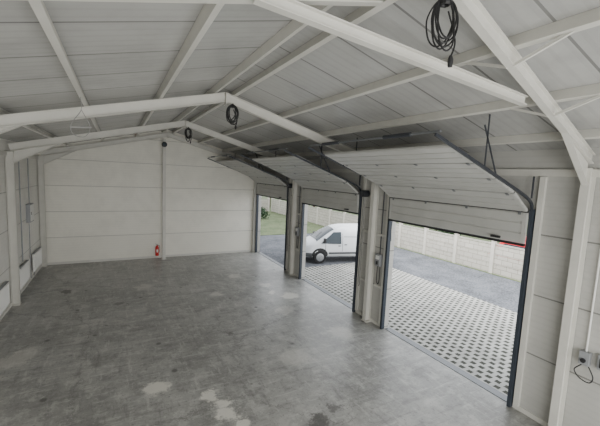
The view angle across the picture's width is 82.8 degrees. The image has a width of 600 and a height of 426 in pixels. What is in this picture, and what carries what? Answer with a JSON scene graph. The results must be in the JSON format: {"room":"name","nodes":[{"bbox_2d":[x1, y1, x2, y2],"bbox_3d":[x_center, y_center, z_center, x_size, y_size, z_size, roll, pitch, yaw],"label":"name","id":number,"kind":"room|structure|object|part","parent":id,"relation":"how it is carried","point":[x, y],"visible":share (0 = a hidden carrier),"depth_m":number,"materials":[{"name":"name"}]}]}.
{"room":"empty warehouse","nodes":[
{"label":"empty warehouse","id":0,"kind":"room"},
{"bbox_2d":[0,138,39,302],"bbox_3d":[-5.984,0.958,5.078,0.150,4.860,20.600,-1,7,-28],"label":"wall","id":1,"kind":"structure","parent":0,"point":[32,163],"depth_m":11.25,"materials":[{"name":"white metal"}]},
{"bbox_2d":[0,281,9,315],"bbox_3d":[-7.882,2.378,8.933,0.127,0.830,1.300,-1,7,-28],"label":"radiator","id":2,"kind":"object","parent":1,"relation":"attached to","point":[4,288],"visible":1,"depth_m":9.10,"materials":[{"name":"white metal"}]},
{"bbox_2d":[0,281,8,289],"bbox_3d":[-7.846,1.973,8.899,0.080,0.015,1.300,-1,7,-28],"label":"grille","id":3,"kind":"object","parent":2,"relation":"attached to","point":[5,283],"depth_m":9.17,"materials":[{"name":"grey plastic"}]},
{"bbox_2d":[0,151,38,158],"bbox_3d":[-5.793,-1.057,4.891,0.049,0.120,20.260,-1,7,-28],"label":"trim","id":4,"kind":"structure","parent":1,"relation":"attached to","point":[4,153],"depth_m":9.65,"materials":[{"name":"white paint"}]},
{"bbox_2d":[0,264,41,320],"bbox_3d":[-6.008,3.323,5.362,0.030,0.100,20.270,-1,7,-28],"label":"baseboard","id":5,"kind":"structure","parent":1,"relation":"attached to","point":[39,267],"depth_m":11.19,"materials":[{"name":"white paint"}]},
{"bbox_2d":[18,162,23,261],"bbox_3d":[-9.044,-0.089,11.010,0.033,3.390,0.033,2,6,-6],"label":"conduit","id":6,"kind":"object","parent":1,"relation":"attached to","point":[18,162],"visible":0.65,"depth_m":11.00,"materials":[{"name":"grey plastic"}]},
{"bbox_2d":[19,260,29,293],"bbox_3d":[-9.085,2.082,11.162,0.127,0.830,1.200,-1,7,-28],"label":"radiator","id":7,"kind":"object","parent":1,"relation":"attached to","point":[24,269],"visible":0.85,"depth_m":11.07,"materials":[{"name":"white metal"}]},
{"bbox_2d":[26,158,33,277],"bbox_3d":[-9.634,0.203,12.161,0.144,4.270,0.600,-1,7,-28],"label":"board","id":8,"kind":"object","parent":1,"relation":"attached to","point":[30,206],"visible":1,"depth_m":12.01,"materials":[{"name":"grey plastic"}]},
{"bbox_3d":[-9.578,-0.016,12.162,0.010,0.570,0.520,-1,7,-28],"label":"door","id":9,"kind":"part","parent":8,"relation":"part of","materials":[{"name":"white plastic"}]},
{"bbox_2d":[32,247,41,275],"bbox_3d":[-10.098,1.833,13.042,0.127,0.830,1.300,-1,7,-28],"label":"radiator","id":10,"kind":"object","parent":1,"relation":"attached to","point":[37,254],"visible":1,"depth_m":12.79,"materials":[{"name":"white metal"}]},
{"bbox_2d":[38,130,257,262],"bbox_3d":[-6.549,-0.887,16.225,9.450,6.090,0.150,-1,7,-28],"label":"wall","id":11,"kind":"structure","parent":0,"point":[105,202],"depth_m":15.76,"materials":[{"name":"white metal"}]},
{"bbox_2d":[47,250,251,264],"bbox_3d":[-6.645,2.098,16.466,9.130,0.100,0.029,-1,7,-28],"label":"baseboard","id":12,"kind":"structure","parent":11,"relation":"attached to","point":[205,253],"depth_m":16.00,"materials":[{"name":"white paint"}]},
{"bbox_2d":[155,245,159,255],"bbox_3d":[-6.807,1.745,16.236,0.203,0.595,0.195,-1,7,-28],"label":"fire extinguisher","id":13,"kind":"object","parent":11,"relation":"attached to","point":[157,249],"visible":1,"depth_m":16.17,"materials":[{"name":"red metal"}]},
{"bbox_2d":[0,252,542,425],"bbox_3d":[-1.872,3.397,7.620,9.750,0.150,20.600,-1,7,-28],"label":"floor","id":14,"kind":"structure","parent":0,"point":[223,339],"depth_m":7.79,"materials":[{"name":"concrete"}]},
{"bbox_2d":[37,132,256,266],"bbox_3d":[-6.433,-0.785,16.010,9.440,5.943,0.240,-1,7,-28],"label":"frame","id":15,"kind":"object","parent":14,"relation":"on","point":[62,151],"visible":0.77,"depth_m":14.13,"materials":[{"name":"white paint"}]},
{"bbox_2d":[5,120,297,305],"bbox_3d":[-4.301,-0.261,12.058,9.440,5.943,0.240,-1,7,-28],"label":"frame","id":16,"kind":"object","parent":14,"relation":"on","point":[12,157],"visible":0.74,"depth_m":10.16,"materials":[{"name":"white paint"}]},
{"bbox_2d":[185,127,191,143],"bbox_3d":[-3.867,-2.701,11.791,0.267,0.567,0.094,2,6,-6],"label":"cable coil","id":17,"kind":"object","parent":16,"relation":"hanging from","point":[188,128],"visible":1,"depth_m":11.77,"materials":[{"name":"black rubber"}]},
{"bbox_2d":[161,139,165,259],"bbox_3d":[-6.346,-0.592,15.864,0.220,5.600,0.200,-1,7,-28],"label":"column","id":18,"kind":"structure","parent":14,"relation":"on","point":[163,140],"depth_m":15.83,"materials":[{"name":"white metal"}]},
{"bbox_2d":[0,92,379,322],"bbox_3d":[-1.944,0.319,7.687,9.440,5.943,0.240,-1,7,-28],"label":"frame","id":19,"kind":"object","parent":14,"relation":"on","point":[8,122],"visible":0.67,"depth_m":7.26,"materials":[{"name":"white paint"}]},
{"bbox_2d":[226,104,238,129],"bbox_3d":[-1.482,-2.117,7.438,0.287,0.558,0.095,3,6,0],"label":"cable coil","id":20,"kind":"object","parent":19,"relation":"hanging from","point":[230,121],"visible":1,"depth_m":7.42,"materials":[{"name":"black rubber"}]},
{"bbox_2d":[22,0,599,425],"bbox_3d":[0.566,0.936,3.032,9.440,5.944,1.273,-1,7,-28],"label":"frame","id":21,"kind":"object","parent":14,"relation":"on","point":[473,12],"visible":0.97,"depth_m":4.40,"materials":[{"name":"white paint"}]},
{"bbox_2d":[253,0,527,105],"bbox_3d":[1.153,-1.452,3.231,3.330,0.400,0.080,0,7,-27],"label":"roof beam","id":22,"kind":"structure","parent":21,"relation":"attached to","point":[293,9],"depth_m":3.00,"materials":[{"name":"white metal"}]},
{"bbox_2d":[425,0,458,67],"bbox_3d":[1.130,-1.484,2.707,0.254,0.614,0.098,3,6,4],"label":"cable coil","id":23,"kind":"object","parent":21,"relation":"hanging from","point":[440,3],"visible":1,"depth_m":2.69,"materials":[{"name":"black rubber"}]},
{"bbox_2d":[0,0,599,159],"bbox_3d":[-1.616,-2.127,7.025,10.050,1.405,20.900,-1,7,-28],"label":"ceiling","id":24,"kind":"structure","parent":0,"point":[340,65],"depth_m":4.71,"materials":[{"name":"white metal"}]},
{"bbox_2d":[0,108,68,145],"bbox_3d":[-4.873,-1.662,5.330,0.099,0.138,20.260,-1,7,-28],"label":"roof purlin","id":25,"kind":"structure","parent":24,"relation":"attached to","point":[34,128],"depth_m":8.49,"materials":[{"name":"white paint"}]},
{"bbox_2d":[29,1,103,140],"bbox_3d":[-3.757,-1.985,5.889,0.099,0.138,20.260,-1,7,-28],"label":"roof purlin","id":26,"kind":"structure","parent":24,"relation":"attached to","point":[39,8],"depth_m":3.21,"materials":[{"name":"white paint"}]},
{"bbox_2d":[69,97,91,136],"bbox_3d":[-3.513,-1.532,5.436,0.040,0.634,0.325,6,7,30],"label":"wire loop","id":27,"kind":"object","parent":26,"relation":"hanging from","point":[70,126],"visible":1,"depth_m":5.44,"materials":[{"name":"grey metal"}]},
{"bbox_2d":[135,4,223,136],"bbox_3d":[-2.615,-2.316,6.461,0.099,0.138,20.260,-1,7,-28],"label":"roof purlin","id":28,"kind":"structure","parent":24,"relation":"attached to","point":[209,12],"depth_m":3.97,"materials":[{"name":"white paint"}]},
{"bbox_2d":[161,5,332,132],"bbox_3d":[-1.634,-2.600,6.952,0.099,0.138,20.260,-1,7,-28],"label":"roof purlin","id":29,"kind":"structure","parent":24,"relation":"attached to","point":[293,27],"depth_m":4.95,"materials":[{"name":"white paint"}]},
{"bbox_2d":[172,0,397,133],"bbox_3d":[-1.229,-2.606,7.170,0.099,0.138,20.260,-1,7,-28],"label":"roof purlin","id":30,"kind":"structure","parent":24,"relation":"attached to","point":[362,13],"depth_m":4.80,"materials":[{"name":"white paint"}]},
{"bbox_2d":[198,7,599,142],"bbox_3d":[-0.178,-2.293,7.778,0.099,0.138,20.260,-1,7,-28],"label":"roof purlin","id":31,"kind":"structure","parent":24,"relation":"attached to","point":[591,18],"depth_m":3.87,"materials":[{"name":"white paint"}]},
{"bbox_2d":[222,83,599,151],"bbox_3d":[0.864,-1.984,8.381,0.099,0.138,20.260,-1,7,-28],"label":"roof purlin","id":32,"kind":"structure","parent":24,"relation":"attached to","point":[588,91],"depth_m":5.38,"materials":[{"name":"white paint"}]},
{"bbox_2d":[245,128,599,159],"bbox_3d":[1.906,-1.674,8.984,0.099,0.138,20.260,-1,7,-28],"label":"roof purlin","id":33,"kind":"structure","parent":24,"relation":"attached to","point":[586,133],"depth_m":5.99,"materials":[{"name":"white paint"}]},
{"bbox_2d":[257,147,599,425],"bbox_3d":[2.470,0.857,9.624,0.150,4.867,20.600,-1,7,-28],"label":"wall","id":34,"kind":"structure","parent":0,"point":[582,402],"depth_m":5.93,"materials":[{"name":"white metal"}]},
{"bbox_2d":[207,153,288,269],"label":"door","id":35,"kind":"structure","parent":34,"relation":"in","point":[270,185],"depth_m":15.66,"materials":[{"name":"white metal"}]},
{"bbox_3d":[-3.057,-2.257,15.382,0.554,0.242,3.560,-1,7,-28],"label":"panel","id":36,"kind":"part","parent":35,"relation":"part of","materials":[{"name":"white metal"}]},
{"bbox_3d":[-2.564,-2.049,15.675,0.555,0.252,3.560,-1,7,-28],"label":"panel","id":37,"kind":"part","parent":35,"relation":"part of","materials":[{"name":"white metal"}]},
{"bbox_3d":[-2.077,-1.831,15.967,0.546,0.261,3.560,-1,7,-28],"label":"panel","id":38,"kind":"part","parent":35,"relation":"part of","materials":[{"name":"white metal"}]},
{"bbox_3d":[-1.627,-1.556,16.246,0.474,0.351,3.560,-1,7,-28],"label":"panel","id":39,"kind":"part","parent":35,"relation":"part of","materials":[{"name":"white metal"}]},
{"bbox_3d":[-1.433,-1.083,16.413,0.045,0.562,3.560,-1,7,-28],"label":"panel","id":40,"kind":"part","parent":35,"relation":"part of","materials":[{"name":"white metal"}]},
{"bbox_2d":[287,183,291,248],"bbox_3d":[-0.495,0.202,14.733,0.219,2.956,0.200,-1,7,-28],"label":"chain","id":41,"kind":"object","parent":34,"relation":"hanging from","point":[289,185],"visible":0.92,"depth_m":14.62,"materials":[{"name":"black metal"}]},
{"bbox_3d":[-0.506,0.266,14.735,0.010,2.826,0.072,-1,7,-28],"label":"chain","id":42,"kind":"part","parent":41,"relation":"part of","materials":[{"name":"grey metal"}]},
{"bbox_2d":[295,186,300,247],"bbox_3d":[-0.077,0.117,14.043,0.133,2.742,0.200,-1,7,-28],"label":"control box","id":43,"kind":"object","parent":34,"relation":"attached to","point":[297,229],"visible":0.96,"depth_m":14.05,"materials":[{"name":"grey plastic"}]},
{"bbox_2d":[240,145,361,311],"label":"door","id":44,"kind":"structure","parent":34,"relation":"in","point":[322,188],"depth_m":11.14,"materials":[{"name":"white metal"}]},
{"bbox_3d":[-0.676,-1.671,10.967,0.554,0.242,3.560,-1,7,-28],"label":"panel","id":45,"kind":"part","parent":44,"relation":"part of","materials":[{"name":"white metal"}]},
{"bbox_3d":[-0.184,-1.463,11.260,0.555,0.252,3.560,-1,7,-28],"label":"panel","id":46,"kind":"part","parent":44,"relation":"part of","materials":[{"name":"white metal"}]},
{"bbox_3d":[0.304,-1.245,11.552,0.546,0.261,3.560,-1,7,-28],"label":"panel","id":47,"kind":"part","parent":44,"relation":"part of","materials":[{"name":"white metal"}]},
{"bbox_3d":[0.754,-0.970,11.831,0.474,0.351,3.560,-1,7,-28],"label":"panel","id":48,"kind":"part","parent":44,"relation":"part of","materials":[{"name":"white metal"}]},
{"bbox_3d":[0.948,-0.497,11.998,0.045,0.562,3.560,-1,7,-28],"label":"panel","id":49,"kind":"part","parent":44,"relation":"part of","materials":[{"name":"white metal"}]},
{"bbox_2d":[358,190,369,285],"bbox_3d":[1.881,0.786,10.327,0.219,2.956,0.200,-1,7,-28],"label":"chain","id":50,"kind":"object","parent":34,"relation":"hanging from","point":[363,193],"visible":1,"depth_m":10.19,"materials":[{"name":"grey metal"}]},
{"bbox_3d":[1.870,0.851,10.329,0.010,2.826,0.072,-1,7,-28],"label":"chain","id":51,"kind":"part","parent":50,"relation":"part of","materials":[{"name":"metal"}]},
{"bbox_2d":[375,192,384,283],"bbox_3d":[2.280,0.697,9.672,0.133,2.742,0.200,-1,7,-28],"label":"control box","id":52,"kind":"object","parent":34,"relation":"attached to","point":[378,257],"visible":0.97,"depth_m":9.67,"materials":[{"name":"grey plastic"}]},
{"bbox_2d":[257,252,506,401],"bbox_3d":[0.967,2.927,12.549,0.190,0.032,13.550,-1,7,-28],"label":"trim","id":53,"kind":"structure","parent":34,"relation":"attached to","point":[475,380],"depth_m":8.36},
{"bbox_2d":[255,177,547,406],"bbox_3d":[0.938,0.700,12.237,0.069,4.300,13.890,-1,7,-28],"label":"trim","id":54,"kind":"structure","parent":34,"relation":"attached to","point":[543,180],"depth_m":6.29,"materials":[{"name":"white paint"}]},
{"bbox_2d":[286,269,547,425],"bbox_3d":[2.285,3.230,9.839,0.019,0.090,20.300,-1,7,-28],"label":"baseboard","id":55,"kind":"structure","parent":34,"relation":"attached to","point":[522,410],"depth_m":6.30,"materials":[{"name":"white paint"}]},
{"bbox_2d":[308,114,535,407],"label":"door","id":56,"kind":"structure","parent":34,"relation":"in","point":[441,187],"depth_m":6.65,"materials":[{"name":"white metal"}]},
{"bbox_3d":[1.646,-1.100,6.661,0.554,0.242,3.510,-1,7,-28],"label":"panel","id":57,"kind":"part","parent":56,"relation":"part of","materials":[{"name":"white metal"}]},
{"bbox_3d":[2.138,-0.892,6.954,0.555,0.252,3.510,-1,7,-28],"label":"panel","id":58,"kind":"part","parent":56,"relation":"part of","materials":[{"name":"white metal"}]},
{"bbox_3d":[2.626,-0.674,7.246,0.546,0.261,3.510,-1,7,-28],"label":"panel","id":59,"kind":"part","parent":56,"relation":"part of","materials":[{"name":"white metal"}]},
{"bbox_3d":[3.076,-0.399,7.525,0.474,0.351,3.510,-1,7,-28],"label":"panel","id":60,"kind":"part","parent":56,"relation":"part of","materials":[{"name":"white metal"}]},
{"bbox_3d":[3.270,0.074,7.693,0.045,0.562,3.510,-1,7,-28],"label":"panel","id":61,"kind":"part","parent":56,"relation":"part of","materials":[{"name":"white metal"}]},
{"bbox_2d":[259,168,599,176],"bbox_3d":[2.485,-1.152,9.343,0.049,0.120,20.260,-1,7,-28],"label":"trim","id":62,"kind":"structure","parent":34,"relation":"attached to","point":[504,172],"depth_m":6.08,"materials":[{"name":"white paint"}]},
{"bbox_2d":[574,252,599,383],"bbox_3d":[4.637,1.092,5.309,0.124,3.237,0.280,-1,7,-28],"label":"box","id":63,"kind":"object","parent":34,"relation":"attached to","point":[585,357],"visible":1,"depth_m":5.41,"materials":[{"name":"grey plastic"}]},
{"bbox_2d":[597,354,599,369],"bbox_3d":[4.697,2.330,5.261,0.089,0.240,0.130,-1,7,-28],"label":"switch box","id":64,"kind":"object","parent":34,"relation":"attached to","point":[598,362],"visible":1,"depth_m":5.29,"materials":[{"name":"grey plastic"}]},
{"label":"outside","id":65,"kind":"structure","parent":0,"visible":0},
{"bbox_2d":[260,196,527,281],"bbox_3d":[8.145,0.694,37.656,70.000,0.220,82.000,-1,7,-28],"label":"ground","id":66,"kind":"structure","parent":65,"point":[275,224],"depth_m":28.81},
{"bbox_2d":[261,198,269,210],"bbox_3d":[-9.091,-0.918,36.841,12.500,1.610,0.200,-1,7,-28],"label":"fence","id":67,"kind":"object","parent":66,"relation":"on","point":[268,200],"visible":0.12,"depth_m":39.58,"materials":[{"name":"beige concrete"}]},
{"bbox_3d":[-4.580,-0.912,39.274,1.878,1.478,0.090,-1,7,-28],"label":"panel","id":68,"kind":"part","parent":67,"relation":"part of","materials":[{"name":"concrete"}]},
{"bbox_2d":[261,207,269,217],"bbox_3d":[-3.826,-0.262,32.810,1.966,1.652,1.454,3,6,3],"label":"shrub","id":69,"kind":"object","parent":66,"relation":"on","point":[263,208],"visible":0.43,"depth_m":32.81,"materials":[{"name":"green plant"}]},
{"bbox_2d":[271,198,524,280],"bbox_3d":[5.470,1.178,23.638,0.200,1.610,37.100,-1,7,-28],"label":"fence","id":70,"kind":"object","parent":66,"relation":"on","point":[472,258],"visible":0.44,"depth_m":18.57,"materials":[{"name":"white concrete"}]},
{"bbox_3d":[-2.748,-0.784,38.878,0.090,1.478,1.878,-1,7,-28],"label":"panel","id":71,"kind":"part","parent":70,"relation":"part of","materials":[{"name":"concrete"}]},
{"bbox_3d":[-1.781,-0.547,37.086,0.090,1.478,1.878,-1,7,-28],"label":"panel","id":72,"kind":"part","parent":70,"relation":"part of","materials":[{"name":"concrete"}]},
{"bbox_3d":[1.118,0.166,31.709,0.090,1.478,1.878,-1,7,-28],"label":"panel","id":73,"kind":"part","parent":70,"relation":"part of","materials":[{"name":"concrete"}]},
{"bbox_3d":[2.084,0.404,29.917,0.090,1.478,1.878,-1,7,-28],"label":"panel","id":74,"kind":"part","parent":70,"relation":"part of","materials":[{"name":"concrete"}]},
{"bbox_3d":[3.051,0.642,28.125,0.090,1.478,1.878,-1,7,-28],"label":"panel","id":75,"kind":"part","parent":70,"relation":"part of","materials":[{"name":"concrete"}]},
{"bbox_3d":[4.017,0.880,26.333,0.090,1.478,1.878,-1,7,-28],"label":"panel","id":76,"kind":"part","parent":70,"relation":"part of","materials":[{"name":"concrete"}]},
{"bbox_3d":[5.950,1.355,22.748,0.090,1.478,1.878,-1,7,-28],"label":"panel","id":77,"kind":"part","parent":70,"relation":"part of","materials":[{"name":"concrete"}]},
{"bbox_3d":[6.436,1.416,21.846,0.200,1.610,0.200,-1,7,-28],"label":"post","id":78,"kind":"part","parent":70,"relation":"part of","materials":[{"name":"concrete"}]},
{"bbox_3d":[6.917,1.593,20.956,0.090,1.478,1.878,-1,7,-28],"label":"panel","id":79,"kind":"part","parent":70,"relation":"part of","materials":[{"name":"concrete"}]},
{"bbox_3d":[7.403,1.653,20.054,0.200,1.610,0.200,-1,7,-28],"label":"post","id":80,"kind":"part","parent":70,"relation":"part of","materials":[{"name":"concrete"}]},
{"bbox_3d":[7.883,1.831,19.164,0.090,1.478,1.878,-1,7,-28],"label":"panel","id":81,"kind":"part","parent":70,"relation":"part of","materials":[{"name":"concrete"}]},
{"bbox_3d":[8.369,1.891,18.262,0.200,1.610,0.200,-1,7,-28],"label":"post","id":82,"kind":"part","parent":70,"relation":"part of","materials":[{"name":"concrete"}]},
{"bbox_3d":[8.850,2.068,17.372,0.090,1.478,1.878,-1,7,-28],"label":"panel","id":83,"kind":"part","parent":70,"relation":"part of","materials":[{"name":"concrete"}]},
{"bbox_3d":[9.336,2.129,16.470,0.200,1.610,0.200,-1,7,-28],"label":"post","id":84,"kind":"part","parent":70,"relation":"part of","materials":[{"name":"concrete"}]},
{"bbox_3d":[9.816,2.306,15.580,0.090,1.478,1.878,-1,7,-28],"label":"panel","id":85,"kind":"part","parent":70,"relation":"part of","materials":[{"name":"concrete"}]},
{"bbox_2d":[434,229,460,235],"bbox_3d":[10.361,1.015,24.031,2.033,2.300,1.811,5,7,23],"label":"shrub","id":86,"kind":"object","parent":66,"relation":"on","point":[434,229],"visible":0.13,"depth_m":23.86,"materials":[{"name":"green plant"}]},
{"bbox_2d":[488,240,525,267],"bbox_3d":[11.322,2.119,16.155,1.844,1.838,4.220,-1,7,-28],"label":"parked car","id":87,"kind":"object","parent":66,"relation":"on","point":[522,247],"visible":0.03,"depth_m":16.39,"materials":[{"name":"red paint"}]},
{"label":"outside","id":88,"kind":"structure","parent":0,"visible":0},
{"bbox_2d":[260,233,520,312],"bbox_3d":[6.473,3.396,11.948,9.050,0.195,30.000,-1,7,-28],"label":"lane","id":89,"kind":"structure","parent":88,"point":[496,290],"depth_m":16.29,"materials":[{"name":"grey asphalt"}]},
{"bbox_2d":[306,223,357,263],"bbox_3d":[2.232,1.510,17.998,4.815,1.868,2.242,1,6,-13],"label":"delivery van","id":90,"kind":"object","parent":89,"relation":"on","point":[334,240],"visible":0.57,"depth_m":17.03,"materials":[{"name":"white paint"}]},
{"bbox_3d":[2.402,2.017,17.139,2.000,0.100,0.039,1,6,-14],"label":"moulding","id":91,"kind":"part","parent":90,"relation":"part of","materials":[{"name":"grey plastic"}]},
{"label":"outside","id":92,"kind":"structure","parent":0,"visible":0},
{"bbox_2d":[305,263,516,395],"bbox_3d":[6.714,3.901,7.341,5.100,0.200,21.600,-1,7,-28],"label":"paver driveway","id":93,"kind":"structure","parent":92,"point":[475,335],"depth_m":10.62,"materials":[{"name":"grey concrete"}]}
]}

